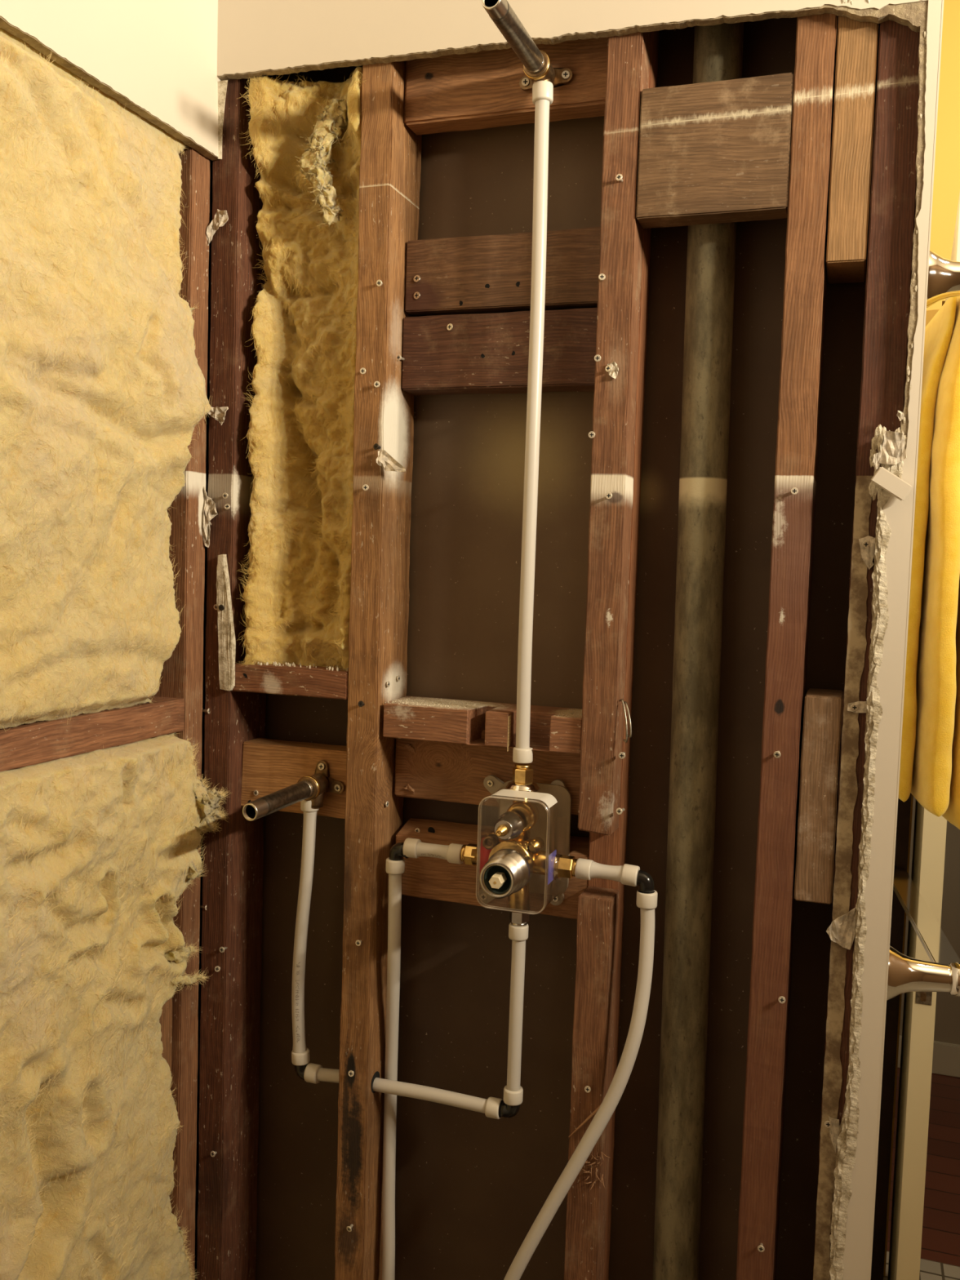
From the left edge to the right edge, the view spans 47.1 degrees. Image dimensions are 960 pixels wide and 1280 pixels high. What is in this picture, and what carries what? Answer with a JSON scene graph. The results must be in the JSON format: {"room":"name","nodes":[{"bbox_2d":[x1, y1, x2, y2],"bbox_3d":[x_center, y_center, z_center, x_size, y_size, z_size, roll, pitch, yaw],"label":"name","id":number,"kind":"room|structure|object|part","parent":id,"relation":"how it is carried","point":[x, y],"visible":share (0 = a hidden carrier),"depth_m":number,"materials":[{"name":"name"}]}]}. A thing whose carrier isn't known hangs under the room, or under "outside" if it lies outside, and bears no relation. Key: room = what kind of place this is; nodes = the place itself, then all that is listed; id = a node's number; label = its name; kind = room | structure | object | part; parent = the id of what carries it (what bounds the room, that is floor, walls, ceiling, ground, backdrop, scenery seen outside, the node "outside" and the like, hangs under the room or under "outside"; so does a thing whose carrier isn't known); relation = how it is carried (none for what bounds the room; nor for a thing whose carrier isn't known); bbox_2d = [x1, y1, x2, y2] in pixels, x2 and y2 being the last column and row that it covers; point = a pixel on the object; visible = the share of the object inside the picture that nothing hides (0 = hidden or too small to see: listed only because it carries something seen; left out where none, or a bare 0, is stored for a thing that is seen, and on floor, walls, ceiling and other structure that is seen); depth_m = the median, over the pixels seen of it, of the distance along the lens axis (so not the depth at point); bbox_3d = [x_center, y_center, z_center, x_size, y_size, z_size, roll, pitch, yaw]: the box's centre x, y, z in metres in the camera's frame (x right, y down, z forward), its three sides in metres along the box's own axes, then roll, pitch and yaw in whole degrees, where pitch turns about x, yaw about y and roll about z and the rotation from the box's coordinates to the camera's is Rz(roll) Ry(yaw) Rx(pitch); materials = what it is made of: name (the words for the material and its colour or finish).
{"room":"bathroom","nodes":[
{"label":"bathroom","id":0,"kind":"room"},
{"bbox_2d":[0,0,221,160],"bbox_3d":[-0.691,0.002,0.324,0.014,2.950,2.200,3,4,19],"label":"wall","id":1,"kind":"structure","parent":0,"point":[157,59],"depth_m":1.18,"materials":[{"name":"beige paint"}]},
{"bbox_2d":[194,17,879,1279],"bbox_3d":[0.022,-0.046,1.351,0.904,2.950,0.013,3,4,19],"label":"wall partition","id":2,"kind":"structure","parent":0,"point":[471,1186],"depth_m":1.33,"materials":[{"name":"paint"}]},
{"bbox_2d":[217,0,943,1279],"bbox_3d":[0.046,-0.036,1.219,0.799,2.950,0.025,3,4,19],"label":"wall","id":3,"kind":"structure","parent":0,"point":[255,37],"depth_m":1.12,"materials":[{"name":"beige paint"}]},
{"bbox_2d":[871,466,912,500],"bbox_3d":[0.403,-0.153,1.079,0.039,0.033,0.007,3,4,19],"label":"chip","id":4,"kind":"object","parent":3,"relation":"attached to","point":[896,486],"visible":1,"depth_m":1.08,"materials":[{"name":"beige paint"}]},
{"bbox_2d":[883,1067,959,1279],"bbox_3d":[0.944,1.501,1.143,3.600,0.050,4.850,3,4,19],"label":"floor","id":5,"kind":"structure","parent":0,"point":[940,1235],"depth_m":2.77,"materials":[{"name":"red wood"}]},
{"bbox_2d":[0,732,231,1279],"bbox_3d":[-0.471,0.758,1.181,0.145,1.301,0.525,3,4,19],"label":"insulation batt","id":6,"kind":"object","parent":5,"relation":"on","point":[99,851],"visible":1,"depth_m":1.17,"materials":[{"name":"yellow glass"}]},
{"bbox_2d":[159,916,173,1196],"bbox_3d":[-0.440,0.861,1.378,0.086,1.108,0.052,3,4,19],"label":"stud","id":7,"kind":"object","parent":5,"relation":"on","point":[166,1019],"visible":0.03,"depth_m":1.35,"materials":[{"name":"brown wood"}]},
{"bbox_2d":[153,145,209,1279],"bbox_3d":[-0.385,-0.049,1.360,0.098,2.930,0.048,3,4,19],"label":"stud","id":8,"kind":"object","parent":5,"relation":"on","point":[182,673],"visible":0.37,"depth_m":1.34,"materials":[{"name":"brown wood"}]},
{"bbox_2d":[0,696,184,771],"bbox_3d":[-0.476,0.101,1.123,0.086,0.040,0.478,3,4,19],"label":"wood block","id":9,"kind":"object","parent":8,"relation":"attached to","point":[22,745],"visible":0.8,"depth_m":1.17,"materials":[{"name":"brown wood"}]},
{"bbox_2d":[0,27,212,733],"bbox_3d":[-0.443,-0.249,1.102,0.130,0.684,0.501,3,4,19],"label":"insulation batt","id":10,"kind":"object","parent":9,"relation":"on","point":[103,396],"visible":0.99,"depth_m":1.11,"materials":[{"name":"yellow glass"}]},
{"bbox_2d":[202,485,217,547],"bbox_3d":[-0.335,-0.152,1.349,0.029,0.077,0.010,3,4,19],"label":"scrap","id":11,"kind":"object","parent":8,"relation":"attached to","point":[210,511],"visible":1,"depth_m":1.35,"materials":[{"name":"paper"}]},
{"bbox_2d":[204,406,228,425],"bbox_3d":[-0.325,-0.273,1.337,0.042,0.025,0.010,3,4,19],"label":"scrap","id":12,"kind":"object","parent":8,"relation":"attached to","point":[217,413],"visible":0.65,"depth_m":1.33,"materials":[{"name":"paper"}]},
{"bbox_2d":[206,208,228,245],"bbox_3d":[-0.321,-0.492,1.324,0.040,0.049,0.010,3,4,19],"label":"scrap","id":13,"kind":"object","parent":8,"relation":"attached to","point":[221,217],"visible":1,"depth_m":1.32,"materials":[{"name":"paper"}]},
{"bbox_2d":[196,75,277,1279],"bbox_3d":[-0.309,-0.050,1.398,0.039,2.930,0.099,3,4,19],"label":"stud","id":14,"kind":"object","parent":5,"relation":"on","point":[231,953],"visible":0.78,"depth_m":1.38,"materials":[{"name":"brown wood"}]},
{"bbox_2d":[213,554,235,690],"bbox_3d":[-0.315,-0.022,1.353,0.034,0.167,0.013,4,4,27],"label":"drywall sliver","id":15,"kind":"object","parent":14,"relation":"attached to","point":[226,634],"visible":1,"depth_m":1.35,"materials":[{"name":"paint"}]},
{"bbox_2d":[240,737,346,818],"bbox_3d":[-0.222,0.174,1.389,0.161,0.084,0.042,3,4,19],"label":"wood block","id":16,"kind":"object","parent":14,"relation":"attached to","point":[269,766],"visible":0.69,"depth_m":1.38,"materials":[{"name":"brown wood"}]},
{"bbox_2d":[334,61,422,1279],"bbox_3d":[-0.108,-0.039,1.329,0.071,2.930,0.102,3,4,19],"label":"stud","id":17,"kind":"object","parent":5,"relation":"on","point":[390,160],"visible":0.84,"depth_m":1.31,"materials":[{"name":"orange wood"}]},
{"bbox_2d":[232,661,348,699],"bbox_3d":[-0.218,0.045,1.376,0.159,0.039,0.092,3,4,19],"label":"wood block","id":18,"kind":"object","parent":17,"relation":"attached to","point":[286,678],"visible":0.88,"depth_m":1.33,"materials":[{"name":"brown wood"}]},
{"bbox_2d":[235,66,366,671],"bbox_3d":[-0.205,-0.315,1.346,0.179,0.721,0.106,3,4,19],"label":"insulation batt","id":19,"kind":"object","parent":18,"relation":"on","point":[305,135],"visible":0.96,"depth_m":1.34,"materials":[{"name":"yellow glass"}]},
{"bbox_2d":[394,730,580,814],"bbox_3d":[0.017,0.153,1.324,0.244,0.091,0.043,3,4,19],"label":"wood block","id":20,"kind":"object","parent":17,"relation":"attached to","point":[451,772],"visible":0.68,"depth_m":1.32,"materials":[{"name":"brown wood"}]},
{"bbox_2d":[382,695,582,754],"bbox_3d":[0.010,0.100,1.303,0.246,0.045,0.085,3,4,19],"label":"wood blocking","id":21,"kind":"object","parent":20,"relation":"on","point":[552,729],"visible":0.94,"depth_m":1.27,"materials":[{"name":"wood"}]},
{"bbox_2d":[396,307,597,395],"bbox_3d":[0.026,-0.336,1.286,0.249,0.087,0.055,3,4,19],"label":"wood block","id":22,"kind":"object","parent":17,"relation":"attached to","point":[479,353],"visible":0.89,"depth_m":1.28,"materials":[{"name":"brown wood"}]},
{"bbox_2d":[404,226,599,316],"bbox_3d":[0.033,-0.426,1.285,0.246,0.084,0.042,3,4,19],"label":"wood block","id":23,"kind":"object","parent":17,"relation":"attached to","point":[488,273],"visible":0.89,"depth_m":1.27,"materials":[{"name":"brown wood"}]},
{"bbox_2d":[404,36,608,135],"bbox_3d":[0.034,-0.655,1.254,0.246,0.123,0.040,3,4,19],"label":"wood block","id":24,"kind":"object","parent":17,"relation":"attached to","point":[480,90],"visible":0.62,"depth_m":1.25,"materials":[{"name":"brown wood"}]},
{"bbox_2d":[382,837,476,1279],"bbox_3d":[-0.073,0.821,1.350,0.125,1.175,0.054,3,4,19],"label":"supply pipe","id":25,"kind":"object","parent":5,"relation":"on","point":[454,853],"visible":1,"depth_m":1.33,"materials":[{"name":"white plastic"}]},
{"bbox_2d":[564,885,618,1279],"bbox_3d":[0.120,0.862,1.277,0.050,1.155,0.061,3,4,19],"label":"stud","id":26,"kind":"object","parent":5,"relation":"on","point":[593,1037],"visible":0.9,"depth_m":1.24,"materials":[{"name":"red wood"}]},
{"bbox_2d":[587,30,659,1279],"bbox_3d":[0.158,-0.026,1.267,0.036,2.931,0.044,3,4,19],"label":"stud","id":27,"kind":"object","parent":5,"relation":"on","point":[611,850],"visible":0.3,"depth_m":1.26,"materials":[{"name":"brown wood"}]},
{"bbox_2d":[395,817,589,919],"bbox_3d":[0.018,0.274,1.333,0.244,0.089,0.045,3,4,19],"label":"wood block","id":28,"kind":"object","parent":27,"relation":"attached to","point":[423,877],"visible":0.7,"depth_m":1.33,"materials":[{"name":"brown wood"}]},
{"bbox_2d":[471,763,571,915],"bbox_3d":[0.034,0.231,1.236,0.111,0.177,0.121,3,4,19],"label":"shower valve","id":29,"kind":"object","parent":28,"relation":"attached to","point":[515,860],"visible":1,"depth_m":1.24,"materials":[{"name":"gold metal"}]},
{"bbox_2d":[291,800,528,1119],"bbox_3d":[-0.089,0.380,1.322,0.309,0.366,0.038,3,4,19],"label":"supply pipe","id":30,"kind":"object","parent":29,"relation":"attached to","point":[495,1108],"visible":0.91,"depth_m":1.33,"materials":[{"name":"beige plastic"}]},
{"bbox_2d":[297,760,345,808],"bbox_3d":[-0.193,0.176,1.336,0.046,0.054,0.041,3,4,19],"label":"pipe fitting","id":31,"kind":"object","parent":30,"relation":"on","point":[322,782],"visible":0.83,"depth_m":1.34,"materials":[{"name":"gold metal"}]},
{"bbox_2d":[242,780,314,821],"bbox_3d":[-0.230,0.184,1.274,0.022,0.028,0.121,4,4,25],"label":"pipe nipple","id":32,"kind":"object","parent":31,"relation":"attached to","point":[266,805],"visible":1,"depth_m":1.25,"materials":[{"name":"metal"}]},
{"bbox_3d":[0.019,0.260,1.189,0.015,0.013,0.019,3,4,19],"label":"stem","id":33,"kind":"part","parent":29,"relation":"part of","materials":[{"name":"beige"}]},
{"bbox_3d":[0.023,0.209,1.202,0.012,0.012,0.018,3,4,19],"label":"diverter stem","id":34,"kind":"part","parent":29,"relation":"part of","materials":[{"name":"gold metal"}]},
{"bbox_2d":[504,781,540,791],"bbox_3d":[0.049,0.166,1.256,0.041,0.008,0.041,3,4,19],"label":"pipe fitting","id":35,"kind":"object","parent":29,"relation":"in","point":[509,786],"depth_m":1.24,"materials":[{"name":"gold metal"}]},
{"bbox_2d":[512,80,553,763],"bbox_3d":[0.058,-0.233,1.225,0.025,0.746,0.027,3,4,19],"label":"riser pipe","id":36,"kind":"object","parent":29,"relation":"attached to","point":[542,91],"visible":1,"depth_m":1.21,"materials":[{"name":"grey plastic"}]},
{"bbox_2d":[519,49,573,91],"bbox_3d":[0.067,-0.614,1.201,0.061,0.041,0.041,3,4,19],"label":"pipe fitting","id":37,"kind":"object","parent":36,"relation":"on","point":[558,77],"visible":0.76,"depth_m":1.21,"materials":[{"name":"gold metal"}]},
{"bbox_2d":[481,0,545,73],"bbox_3d":[0.036,-0.615,1.119,0.022,0.022,0.150,3,4,20],"label":"pipe nipple","id":38,"kind":"object","parent":37,"relation":"attached to","point":[500,11],"visible":1,"depth_m":1.10,"materials":[{"name":"metal"}]},
{"bbox_3d":[0.062,0.230,1.282,0.086,0.130,0.004,3,4,19],"label":"plate","id":39,"kind":"part","parent":29,"relation":"part of","materials":[{"name":"clear plastic"}]},
{"bbox_2d":[503,850,657,1279],"bbox_3d":[0.057,0.828,1.273,0.245,1.180,0.067,3,4,19],"label":"supply pipe","id":40,"kind":"object","parent":29,"relation":"attached to","point":[564,866],"visible":0.98,"depth_m":1.21,"materials":[{"name":"white plastic"}]},
{"bbox_2d":[577,31,650,835],"bbox_3d":[0.167,-0.634,1.177,0.060,1.706,0.057,3,4,19],"label":"stud","id":41,"kind":"object","parent":27,"relation":"attached to","point":[612,434],"visible":0.94,"depth_m":1.19,"materials":[{"name":"red wood"}]},
{"bbox_2d":[635,72,793,228],"bbox_3d":[0.246,-0.510,1.155,0.156,0.134,0.037,3,4,19],"label":"wood block","id":42,"kind":"object","parent":41,"relation":"attached to","point":[719,152],"visible":0.98,"depth_m":1.14,"materials":[{"name":"brown wood"}]},
{"bbox_2d":[653,22,743,1279],"bbox_3d":[0.246,-0.026,1.238,0.080,2.900,0.052,3,4,19],"label":"vent pipe","id":43,"kind":"object","parent":5,"relation":"on","point":[718,48],"visible":0.88,"depth_m":1.23,"materials":[{"name":"metal"}]},
{"bbox_2d":[736,13,838,1279],"bbox_3d":[0.331,-0.015,1.179,0.040,2.930,0.099,3,4,19],"label":"stud","id":44,"kind":"object","parent":5,"relation":"on","point":[802,338],"visible":0.91,"depth_m":1.14,"materials":[{"name":"red wood"}]},
{"bbox_2d":[813,19,919,1279],"bbox_3d":[0.405,-0.011,1.153,0.048,2.931,0.100,3,4,19],"label":"stud","id":45,"kind":"object","parent":5,"relation":"on","point":[892,214],"visible":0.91,"depth_m":1.11,"materials":[{"name":"wood"}]},
{"bbox_2d":[794,688,843,904],"bbox_3d":[0.364,0.164,1.180,0.038,0.216,0.084,3,4,19],"label":"wood block","id":46,"kind":"object","parent":45,"relation":"attached to","point":[823,708],"visible":1,"depth_m":1.14,"materials":[{"name":"brown wood"}]},
{"bbox_2d":[826,16,879,284],"bbox_3d":[0.397,-0.927,1.106,0.039,1.096,0.085,3,4,19],"label":"wood block","id":47,"kind":"object","parent":45,"relation":"attached to","point":[857,42],"visible":0.95,"depth_m":1.10,"materials":[{"name":"brown wood"}]},
{"bbox_2d":[871,792,911,1279],"bbox_3d":[0.763,0.773,2.253,0.168,1.240,0.287,3,4,19],"label":"door frame","id":48,"kind":"structure","parent":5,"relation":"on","point":[904,807],"depth_m":2.11,"materials":[{"name":"wood"}]},
{"bbox_2d":[883,0,959,1276],"bbox_3d":[1.475,-0.057,2.168,1.620,2.950,0.100,3,4,19],"label":"wall","id":49,"kind":"structure","parent":0,"point":[946,186],"depth_m":2.24,"materials":[{"name":"paint"}]},
{"bbox_2d":[887,193,959,1279],"bbox_3d":[0.806,0.372,1.938,0.098,2.065,0.756,3,4,19],"label":"door","id":50,"kind":"structure","parent":49,"relation":"in","point":[930,829],"depth_m":1.62,"materials":[{"name":"beige paint"}]},
{"bbox_3d":[0.648,0.519,1.607,0.022,0.026,0.004,3,4,19],"label":"latch plate","id":51,"kind":"part","parent":50,"relation":"part of","materials":[{"name":"metal"}]},
{"bbox_2d":[897,296,959,829],"bbox_3d":[0.552,-0.098,1.368,0.100,0.587,0.423,3,4,12],"label":"towel","id":52,"kind":"object","parent":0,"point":[930,768],"visible":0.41,"depth_m":1.19,"materials":[{"name":"fabric"}]},
{"bbox_2d":[899,796,959,1044],"bbox_3d":[1.752,-0.121,3.245,3.600,2.950,0.080,3,4,19],"label":"wall","id":53,"kind":"structure","parent":0,"point":[947,1019],"depth_m":3.37,"materials":[{"name":"grey paint"}]},
{"bbox_2d":[897,1035,959,1077],"bbox_3d":[1.692,1.302,3.296,3.600,0.100,0.015,3,4,19],"label":"baseboard","id":54,"kind":"structure","parent":53,"relation":"attached to","point":[946,1056],"depth_m":3.38,"materials":[{"name":"paint"}]},
{"bbox_3d":[0.563,-0.056,1.741,0.162,2.950,1.300,3,4,19],"label":"wall","id":55,"kind":"structure","parent":0,"visible":0},
{"bbox_2d":[886,853,959,999],"bbox_3d":[0.547,0.345,1.491,0.095,0.064,0.679,3,4,12],"label":"towel bar","id":56,"kind":"object","parent":55,"relation":"attached to","point":[906,974],"visible":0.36,"depth_m":1.20,"materials":[{"name":"silver metal"}]},
{"bbox_3d":[0.468,0.363,1.190,0.080,0.064,0.064,3,4,19],"label":"post","id":57,"kind":"part","parent":56,"relation":"part of","materials":[{"name":"silver metal"}]},
{"bbox_2d":[926,249,959,307],"bbox_3d":[0.567,-0.393,1.442,0.089,0.064,0.679,3,4,12],"label":"towel bar","id":58,"kind":"object","parent":55,"relation":"attached to","point":[944,274],"visible":0.25,"depth_m":1.13,"materials":[{"name":"silver metal"}]}
]}

